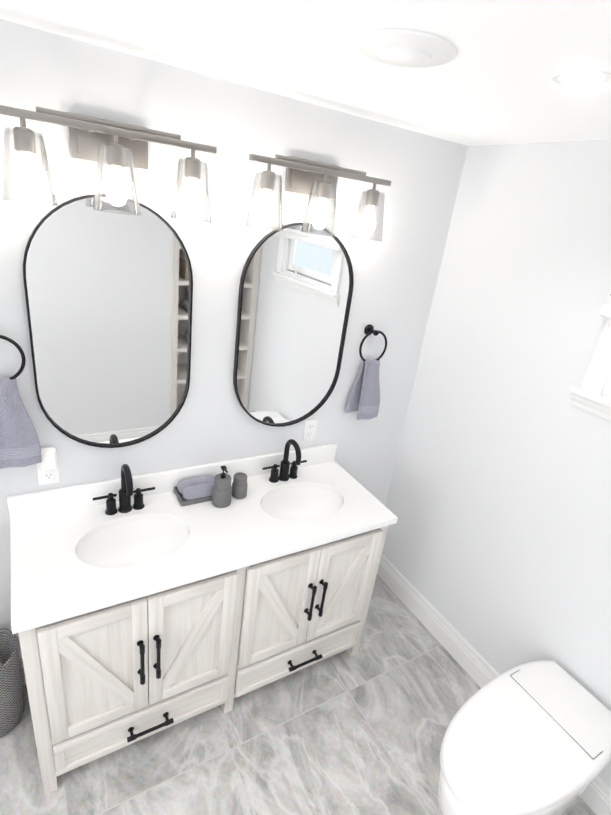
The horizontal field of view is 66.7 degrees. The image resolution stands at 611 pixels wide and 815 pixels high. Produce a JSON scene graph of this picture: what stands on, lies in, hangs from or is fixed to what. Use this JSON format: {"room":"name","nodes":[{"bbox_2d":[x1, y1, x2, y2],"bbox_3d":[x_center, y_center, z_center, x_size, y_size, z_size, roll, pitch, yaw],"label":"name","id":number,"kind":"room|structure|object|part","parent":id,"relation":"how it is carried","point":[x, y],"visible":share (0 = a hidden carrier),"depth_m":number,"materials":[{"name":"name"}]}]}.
{"room":"bathroom","nodes":[
{"label":"bathroom","id":0,"kind":"room"},
{"bbox_2d":[0,19,467,659],"bbox_3d":[-1.168,0.099,1.647,4.245,2.476,0.100,-6,27,-30],"label":"wall","id":1,"kind":"structure","parent":0,"point":[396,271],"depth_m":1.81,"materials":[{"name":"white paint"}]},
{"bbox_2d":[0,335,41,468],"bbox_3d":[-1.022,-0.024,1.562,0.194,0.497,0.076,-6,27,-30],"label":"towel ring","id":2,"kind":"object","parent":1,"relation":"attached to","point":[19,443],"visible":1,"depth_m":1.59,"materials":[{"name":"black metal"}]},
{"bbox_2d":[0,376,41,468],"bbox_3d":[-1.030,0.052,1.591,0.196,0.337,0.070,-6,27,-30],"label":"towel","id":3,"kind":"object","parent":2,"relation":"hanging from","point":[19,440],"depth_m":1.60,"materials":[{"name":"purple fabric"}]},
{"bbox_2d":[20,659,26,685],"bbox_3d":[-1.285,1.183,2.054,4.045,0.150,0.016,-6,27,-30],"label":"baseboard","id":4,"kind":"structure","parent":1,"relation":"attached to","point":[23,673],"depth_m":2.06,"materials":[{"name":"white wood"}]},
{"bbox_2d":[37,447,59,484],"bbox_3d":[-0.968,0.225,1.745,0.072,0.165,0.046,-6,27,-30],"label":"electrical outlet","id":5,"kind":"object","parent":1,"relation":"attached to","point":[48,469],"visible":0.77,"depth_m":1.74,"materials":[{"name":"white plastic"}]},
{"bbox_2d":[23,194,192,447],"bbox_3d":[-0.685,-0.268,1.685,0.546,0.925,0.024,-6,27,-30],"label":"mirror","id":6,"kind":"object","parent":1,"relation":"attached to","point":[109,299],"visible":0.88,"depth_m":1.66,"materials":[{"name":"black metal"}]},
{"bbox_2d":[0,105,216,222],"bbox_3d":[-0.581,-0.735,1.417,0.620,0.257,0.174,-6,27,-30],"label":"light","id":7,"kind":"object","parent":1,"relation":"attached to","point":[115,146],"visible":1,"depth_m":1.39,"materials":[{"name":"clear glass"}]},
{"bbox_3d":[-0.765,-0.771,1.257,0.013,0.022,0.014,-6,27,-30],"label":"stem","id":8,"kind":"part","parent":7,"relation":"part of","materials":[{"name":"silver metal"}]},
{"bbox_2d":[12,126,36,153],"bbox_3d":[-0.770,-0.734,1.273,0.052,0.060,0.052,-6,27,-30],"label":"socket","id":9,"kind":"object","parent":7,"relation":"attached to","point":[22,128],"depth_m":1.26,"materials":[{"name":"silver metal"}]},
{"bbox_3d":[-0.779,-0.672,1.300,0.138,0.181,0.138,-6,27,-30],"label":"lamp shade","id":10,"kind":"part","parent":7,"relation":"part of","materials":[{"name":"clear glass"}]},
{"bbox_3d":[-0.633,-0.824,1.370,0.016,0.016,0.085,-6,27,-30],"label":"arm","id":11,"kind":"part","parent":7,"relation":"part of"},
{"bbox_3d":[-0.563,-0.794,1.375,0.013,0.022,0.014,-6,27,-30],"label":"stem","id":12,"kind":"part","parent":7,"relation":"part of","materials":[{"name":"silver metal"}]},
{"bbox_2d":[106,143,125,167],"bbox_3d":[-0.568,-0.756,1.391,0.052,0.060,0.052,-6,27,-30],"label":"socket","id":13,"kind":"object","parent":7,"relation":"attached to","point":[109,146],"depth_m":1.37,"materials":[{"name":"silver metal"}]},
{"bbox_3d":[-0.577,-0.695,1.417,0.138,0.181,0.138,-6,27,-30],"label":"lamp shade","id":14,"kind":"part","parent":7,"relation":"part of","materials":[{"name":"clear glass"}]},
{"bbox_3d":[-0.530,-0.836,1.430,0.016,0.016,0.085,-6,27,-30],"label":"arm","id":15,"kind":"part","parent":7,"relation":"part of"},
{"bbox_3d":[-0.375,-0.717,1.536,0.138,0.181,0.138,-6,27,-30],"label":"lamp shade","id":16,"kind":"part","parent":7,"relation":"part of","materials":[{"name":"clear glass"}]},
{"bbox_3d":[-0.361,-0.817,1.493,0.013,0.022,0.014,-6,27,-30],"label":"stem","id":17,"kind":"part","parent":7,"relation":"part of","materials":[{"name":"silver metal"}]},
{"bbox_2d":[184,157,201,179],"bbox_3d":[-0.366,-0.779,1.509,0.052,0.060,0.052,-6,27,-30],"label":"socket","id":18,"kind":"object","parent":7,"relation":"attached to","point":[189,166],"depth_m":1.49,"materials":[{"name":"silver metal"}]},
{"bbox_2d":[7,443,336,518],"bbox_3d":[-0.479,0.309,2.116,1.480,0.100,0.020,-6,27,-30],"label":"backsplash","id":19,"kind":"structure","parent":1,"relation":"attached to","point":[21,506],"depth_m":1.99,"materials":[{"name":"white stone"}]},
{"bbox_2d":[233,222,353,426],"bbox_3d":[-0.048,-0.332,2.061,0.546,0.915,0.024,-6,27,-30],"label":"mirror","id":20,"kind":"object","parent":1,"relation":"attached to","point":[296,285],"visible":0.85,"depth_m":2.04,"materials":[{"name":"black metal"}]},
{"bbox_2d":[302,419,317,440],"bbox_3d":[0.023,0.114,2.348,0.072,0.116,0.008,-6,27,-30],"label":"electrical outlet","id":21,"kind":"object","parent":1,"relation":"attached to","point":[309,432],"visible":1,"depth_m":2.34,"materials":[{"name":"white plastic"}]},
{"bbox_2d":[245,154,390,241],"bbox_3d":[0.057,-0.806,1.789,0.620,0.257,0.174,-6,27,-30],"label":"light","id":22,"kind":"object","parent":1,"relation":"attached to","point":[310,178],"visible":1,"depth_m":1.77,"materials":[{"name":"clear glass"}]},
{"bbox_3d":[-0.141,-0.744,1.672,0.138,0.181,0.138,-6,27,-30],"label":"lamp shade","id":23,"kind":"part","parent":22,"relation":"part of","materials":[{"name":"clear glass"}]},
{"bbox_2d":[260,170,275,190],"bbox_3d":[-0.133,-0.805,1.646,0.052,0.060,0.052,-6,27,-30],"label":"socket","id":24,"kind":"object","parent":22,"relation":"attached to","point":[266,176],"depth_m":1.62,"materials":[{"name":"silver metal"}]},
{"bbox_3d":[-0.127,-0.843,1.630,0.013,0.022,0.014,-6,27,-30],"label":"stem","id":25,"kind":"part","parent":22,"relation":"part of","materials":[{"name":"silver metal"}]},
{"bbox_3d":[0.005,-0.895,1.742,0.016,0.016,0.085,-6,27,-30],"label":"arm","id":26,"kind":"part","parent":22,"relation":"part of"},
{"bbox_3d":[0.061,-0.766,1.790,0.138,0.181,0.138,-6,27,-30],"label":"lamp shade","id":27,"kind":"part","parent":22,"relation":"part of","materials":[{"name":"clear glass"}]},
{"bbox_2d":[316,180,331,198],"bbox_3d":[0.070,-0.828,1.764,0.052,0.060,0.052,-6,27,-30],"label":"socket","id":28,"kind":"object","parent":22,"relation":"attached to","point":[322,186],"depth_m":1.74,"materials":[{"name":"silver metal"}]},
{"bbox_3d":[0.075,-0.865,1.748,0.013,0.022,0.014,-6,27,-30],"label":"stem","id":29,"kind":"part","parent":22,"relation":"part of","materials":[{"name":"silver metal"}]},
{"bbox_3d":[0.108,-0.907,1.802,0.016,0.016,0.085,-6,27,-30],"label":"arm","id":30,"kind":"part","parent":22,"relation":"part of"},
{"bbox_3d":[0.263,-0.789,1.908,0.138,0.181,0.138,-6,27,-30],"label":"lamp shade","id":31,"kind":"part","parent":22,"relation":"part of","materials":[{"name":"clear glass"}]},
{"bbox_2d":[365,189,379,206],"bbox_3d":[0.272,-0.850,1.882,0.052,0.060,0.052,-6,27,-30],"label":"socket","id":32,"kind":"object","parent":22,"relation":"attached to","point":[371,193],"depth_m":1.86,"materials":[{"name":"silver metal"}]},
{"bbox_3d":[0.277,-0.888,1.866,0.013,0.022,0.014,-6,27,-30],"label":"stem","id":33,"kind":"part","parent":22,"relation":"part of","materials":[{"name":"silver metal"}]},
{"bbox_2d":[345,324,386,419],"bbox_3d":[0.319,-0.171,2.347,0.194,0.489,0.076,-6,27,-30],"label":"towel ring","id":34,"kind":"object","parent":1,"relation":"attached to","point":[363,400],"visible":1,"depth_m":2.35,"materials":[{"name":"black metal"}]},
{"bbox_2d":[345,358,379,419],"bbox_3d":[0.311,-0.095,2.375,0.196,0.329,0.070,-6,27,-30],"label":"towel","id":35,"kind":"object","parent":34,"relation":"hanging from","point":[364,397],"depth_m":2.36,"materials":[{"name":"purple fabric"}]},
{"bbox_3d":[0.325,-0.370,2.258,0.017,0.017,0.038,-6,27,-30],"label":"post","id":36,"kind":"part","parent":34,"relation":"part of","materials":[{"name":"black metal"}]},
{"bbox_3d":[0.339,-0.360,2.237,0.027,0.027,0.028,-6,27,-30],"label":"knob","id":37,"kind":"part","parent":34,"relation":"part of","materials":[{"name":"black metal"}]},
{"bbox_2d":[0,575,595,814],"bbox_3d":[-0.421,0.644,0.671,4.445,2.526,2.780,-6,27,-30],"label":"tile floor","id":38,"kind":"structure","parent":0,"point":[361,732],"depth_m":1.97,"materials":[{"name":"tile"}]},
{"bbox_2d":[0,628,23,737],"bbox_3d":[-1.264,1.065,1.842,0.238,0.535,0.238,-6,27,-30],"label":"rope basket","id":39,"kind":"object","parent":38,"relation":"on","point":[11,701],"visible":1,"depth_m":1.86,"materials":[{"name":"grey fabric"}]},
{"bbox_3d":[-1.240,0.888,1.767,0.135,0.147,0.217,-6,27,-30],"label":"handle","id":40,"kind":"part","parent":39,"relation":"part of","materials":[{"name":"grey wicker"}]},
{"bbox_2d":[12,483,396,794],"bbox_3d":[-0.405,0.890,2.101,1.456,0.870,0.574,-6,27,-30],"label":"bathroom vanity","id":41,"kind":"object","parent":38,"relation":"on","point":[143,606],"depth_m":1.82,"materials":[{"name":"white wood"}]},
{"bbox_3d":[-0.687,0.695,1.516,0.223,0.052,0.020,-6,27,-30],"label":"door rail","id":42,"kind":"part","parent":41,"relation":"part of","materials":[{"name":"white wood"}]},
{"bbox_3d":[-0.748,1.139,1.706,0.223,0.052,0.020,-6,27,-30],"label":"door rail","id":43,"kind":"part","parent":41,"relation":"part of","materials":[{"name":"white wood"}]},
{"bbox_3d":[-0.670,1.256,1.790,0.012,0.012,0.036,-6,27,-30],"label":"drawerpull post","id":44,"kind":"part","parent":41,"relation":"part of","materials":[{"name":"black metal"}]},
{"bbox_3d":[-0.614,1.184,1.814,0.657,0.032,0.020,-6,27,-30],"label":"drawer rail","id":45,"kind":"part","parent":41,"relation":"part of","materials":[{"name":"white wood"}]},
{"bbox_3d":[-0.630,1.300,1.863,0.657,0.032,0.020,-6,27,-30],"label":"drawer rail","id":46,"kind":"part","parent":41,"relation":"part of","materials":[{"name":"white wood"}]},
{"bbox_3d":[-0.575,0.837,1.626,0.012,0.012,0.034,-6,27,-30],"label":"handle post","id":47,"kind":"part","parent":41,"relation":"part of","materials":[{"name":"black metal"}]},
{"bbox_3d":[-0.593,0.968,1.682,0.012,0.012,0.034,-6,27,-30],"label":"handle post","id":48,"kind":"part","parent":41,"relation":"part of","materials":[{"name":"black metal"}]},
{"bbox_3d":[-0.566,0.840,1.611,0.018,0.032,0.018,-6,27,-30],"label":"handle","id":49,"kind":"part","parent":41,"relation":"part of","materials":[{"name":"black metal"}]},
{"bbox_3d":[-0.585,0.978,1.670,0.018,0.032,0.018,-6,27,-30],"label":"handle","id":50,"kind":"part","parent":41,"relation":"part of","materials":[{"name":"black metal"}]},
{"bbox_3d":[-0.527,0.831,1.654,0.012,0.012,0.034,-6,27,-30],"label":"handle post","id":51,"kind":"part","parent":41,"relation":"part of","materials":[{"name":"black metal"}]},
{"bbox_3d":[-0.545,0.963,1.710,0.012,0.012,0.034,-6,27,-30],"label":"handle post","id":52,"kind":"part","parent":41,"relation":"part of","materials":[{"name":"black metal"}]},
{"bbox_3d":[-0.518,0.834,1.639,0.018,0.032,0.018,-6,27,-30],"label":"handle","id":53,"kind":"part","parent":41,"relation":"part of","materials":[{"name":"black metal"}]},
{"bbox_3d":[-0.537,0.973,1.698,0.018,0.032,0.018,-6,27,-30],"label":"handle","id":54,"kind":"part","parent":41,"relation":"part of","materials":[{"name":"black metal"}]},
{"bbox_3d":[-0.554,1.243,1.857,0.012,0.012,0.036,-6,27,-30],"label":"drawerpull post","id":55,"kind":"part","parent":41,"relation":"part of","materials":[{"name":"black metal"}]},
{"bbox_3d":[-0.464,1.108,1.871,0.223,0.052,0.020,-6,27,-30],"label":"door rail","id":56,"kind":"part","parent":41,"relation":"part of","materials":[{"name":"white wood"}]},
{"bbox_3d":[-0.403,0.663,1.682,0.223,0.052,0.020,-6,27,-30],"label":"door rail","id":57,"kind":"part","parent":41,"relation":"part of","materials":[{"name":"white wood"}]},
{"bbox_2d":[11,463,397,630],"bbox_3d":[-0.361,0.505,1.952,1.480,0.100,0.546,-6,27,-30],"label":"countertop","id":58,"kind":"structure","parent":41,"relation":"on","point":[50,579],"depth_m":1.78,"materials":[{"name":"white stone"}]},
{"bbox_3d":[-0.912,1.037,1.591,0.045,0.870,0.045,-6,27,-30],"label":"leg","id":59,"kind":"part","parent":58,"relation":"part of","materials":[{"name":"white wood"}]},
{"bbox_2d":[91,464,154,514],"bbox_3d":[-0.701,0.329,1.823,0.238,0.236,0.152,-6,27,-30],"label":"faucet","id":60,"kind":"object","parent":58,"relation":"on","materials":[{"name":"black metal"}]},
{"bbox_2d":[174,475,214,505],"bbox_3d":[-0.465,0.355,2.051,0.200,0.068,0.124,-6,27,-30],"label":"tray","id":61,"kind":"object","parent":58,"relation":"on","point":[191,491],"visible":0.73,"depth_m":2.01,"materials":[{"name":"grey ceramic"}]},
{"bbox_2d":[177,475,214,494],"bbox_3d":[-0.482,0.342,2.067,0.169,0.061,0.069,-6,27,-30],"label":"towel","id":62,"kind":"object","parent":61,"relation":"on","point":[184,484],"depth_m":2.04,"materials":[{"name":"fabric"}]},
{"bbox_2d":[182,481,214,500],"bbox_3d":[-0.451,0.365,2.029,0.164,0.057,0.065,-6,27,-30],"label":"towel","id":63,"kind":"object","parent":61,"relation":"on","point":[191,490],"depth_m":2.01,"materials":[{"name":"purple fabric"}]},
{"bbox_2d":[212,465,231,507],"bbox_3d":[-0.356,0.333,1.993,0.082,0.182,0.082,-6,27,-30],"label":"soap dispenser","id":64,"kind":"object","parent":58,"relation":"on","point":[222,492],"visible":1,"depth_m":1.97,"materials":[{"name":"grey ceramic"}]},
{"bbox_2d":[232,472,247,498],"bbox_3d":[-0.294,0.349,2.077,0.068,0.102,0.068,-6,27,-30],"label":"tumbler","id":65,"kind":"object","parent":58,"relation":"on","point":[239,487],"visible":1,"depth_m":2.05,"materials":[{"name":"grey ceramic"}]},
{"bbox_2d":[263,439,306,482],"bbox_3d":[-0.069,0.258,2.192,0.238,0.236,0.152,-6,27,-30],"label":"faucet","id":66,"kind":"object","parent":58,"relation":"on","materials":[{"name":"black metal"}]},
{"bbox_3d":[0.301,0.902,2.299,0.045,0.870,0.045,-6,27,-30],"label":"leg","id":67,"kind":"part","parent":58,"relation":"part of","materials":[{"name":"white wood"}]},
{"bbox_3d":[-0.305,0.970,1.945,0.040,0.870,0.045,-6,27,-30],"label":"leg","id":68,"kind":"part","parent":41,"relation":"part of","materials":[{"name":"white wood"}]},
{"bbox_3d":[-0.143,1.072,2.058,0.223,0.052,0.020,-6,27,-30],"label":"door rail","id":69,"kind":"part","parent":41,"relation":"part of","materials":[{"name":"white wood"}]},
{"bbox_3d":[-0.082,0.627,1.869,0.223,0.052,0.020,-6,27,-30],"label":"door rail","id":70,"kind":"part","parent":41,"relation":"part of","materials":[{"name":"white wood"}]},
{"bbox_3d":[-0.065,1.188,2.143,0.012,0.012,0.036,-6,27,-30],"label":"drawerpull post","id":71,"kind":"part","parent":41,"relation":"part of","materials":[{"name":"black metal"}]},
{"bbox_3d":[-0.025,1.232,2.216,0.657,0.032,0.020,-6,27,-30],"label":"drawer rail","id":72,"kind":"part","parent":41,"relation":"part of","materials":[{"name":"white wood"}]},
{"bbox_3d":[-0.010,1.116,2.167,0.657,0.032,0.020,-6,27,-30],"label":"drawer rail","id":73,"kind":"part","parent":41,"relation":"part of","materials":[{"name":"white wood"}]},
{"bbox_3d":[0.011,0.900,2.034,0.012,0.012,0.034,-6,27,-30],"label":"handle post","id":74,"kind":"part","parent":41,"relation":"part of","materials":[{"name":"black metal"}]},
{"bbox_3d":[0.019,0.911,2.023,0.018,0.032,0.018,-6,27,-30],"label":"handle","id":75,"kind":"part","parent":41,"relation":"part of","materials":[{"name":"black metal"}]},
{"bbox_3d":[0.029,0.769,1.978,0.012,0.012,0.034,-6,27,-30],"label":"handle post","id":76,"kind":"part","parent":41,"relation":"part of","materials":[{"name":"black metal"}]},
{"bbox_3d":[0.038,0.772,1.964,0.018,0.032,0.018,-6,27,-30],"label":"handle","id":77,"kind":"part","parent":41,"relation":"part of","materials":[{"name":"black metal"}]},
{"bbox_3d":[0.050,1.176,2.210,0.012,0.012,0.036,-6,27,-30],"label":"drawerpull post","id":78,"kind":"part","parent":41,"relation":"part of","materials":[{"name":"black metal"}]},
{"bbox_3d":[0.059,0.895,2.062,0.012,0.012,0.034,-6,27,-30],"label":"handle post","id":79,"kind":"part","parent":41,"relation":"part of","materials":[{"name":"black metal"}]},
{"bbox_3d":[0.067,0.905,2.051,0.018,0.032,0.018,-6,27,-30],"label":"handle","id":80,"kind":"part","parent":41,"relation":"part of","materials":[{"name":"black metal"}]},
{"bbox_3d":[0.077,0.764,2.006,0.012,0.012,0.034,-6,27,-30],"label":"handle post","id":81,"kind":"part","parent":41,"relation":"part of","materials":[{"name":"black metal"}]},
{"bbox_3d":[0.086,0.767,1.992,0.018,0.032,0.018,-6,27,-30],"label":"handle","id":82,"kind":"part","parent":41,"relation":"part of","materials":[{"name":"black metal"}]},
{"bbox_3d":[0.141,1.040,2.224,0.223,0.052,0.020,-6,27,-30],"label":"door rail","id":83,"kind":"part","parent":41,"relation":"part of","materials":[{"name":"white wood"}]},
{"bbox_3d":[0.201,0.596,2.035,0.223,0.052,0.020,-6,27,-30],"label":"door rail","id":84,"kind":"part","parent":41,"relation":"part of","materials":[{"name":"white wood"}]},
{"bbox_2d":[437,660,610,814],"bbox_3d":[0.772,1.380,1.799,0.777,0.504,0.448,-6,27,-30],"label":"toilet","id":85,"kind":"object","parent":38,"relation":"on","point":[532,738],"visible":1,"depth_m":1.63,"materials":[{"name":"white ceramic"}]},
{"bbox_2d":[0,0,610,145],"bbox_3d":[-0.259,-0.545,0.165,4.445,0.080,2.780,-6,27,-30],"label":"ceiling","id":86,"kind":"structure","parent":0,"point":[492,82],"depth_m":1.16,"materials":[{"name":"white paint"}]},
{"bbox_2d":[356,29,457,67],"bbox_3d":[0.226,-0.802,1.055,0.230,0.022,0.230,-6,27,-30],"label":"fan","id":87,"kind":"object","parent":86,"relation":"attached to","point":[406,48],"visible":1,"depth_m":1.01,"materials":[{"name":"white plastic"}]},
{"bbox_2d":[552,69,610,86],"bbox_3d":[0.644,-0.766,1.083,0.128,0.004,0.128,-6,27,-30],"label":"recessed light","id":88,"kind":"object","parent":86,"relation":"in","point":[581,78],"visible":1,"depth_m":1.08,"materials":[{"name":"white plastic"}]},
{"bbox_2d":[382,139,610,788],"bbox_3d":[1.061,0.258,1.990,0.100,2.476,1.705,-6,27,-30],"label":"wall","id":89,"kind":"structure","parent":0,"point":[496,425],"depth_m":2.05,"materials":[{"name":"white paint"}]},
{"bbox_2d":[377,554,610,814],"bbox_3d":[0.971,1.409,2.248,0.016,0.150,2.130,-6,27,-30],"label":"baseboard","id":90,"kind":"structure","parent":89,"relation":"attached to","point":[482,672],"depth_m":2.52,"materials":[{"name":"white wood"}]},
{"bbox_2d":[570,296,610,419],"bbox_3d":[1.342,-0.138,1.355,0.196,0.672,0.958,-6,27,-30],"label":"window unit","id":91,"kind":"structure","parent":89,"relation":"in","point":[592,393],"depth_m":1.73,"materials":[{"name":"white plastic"}]},
{"bbox_3d":[1.296,-0.169,1.309,0.028,0.044,0.930,-6,27,-30],"label":"blind rail","id":92,"kind":"part","parent":91,"relation":"part of","materials":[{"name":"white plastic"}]},
{"bbox_3d":[1.193,-0.269,1.657,0.095,0.500,0.040,-6,27,-30],"label":"frame","id":93,"kind":"part","parent":91,"relation":"part of","materials":[{"name":"white plastic"}]}
]}

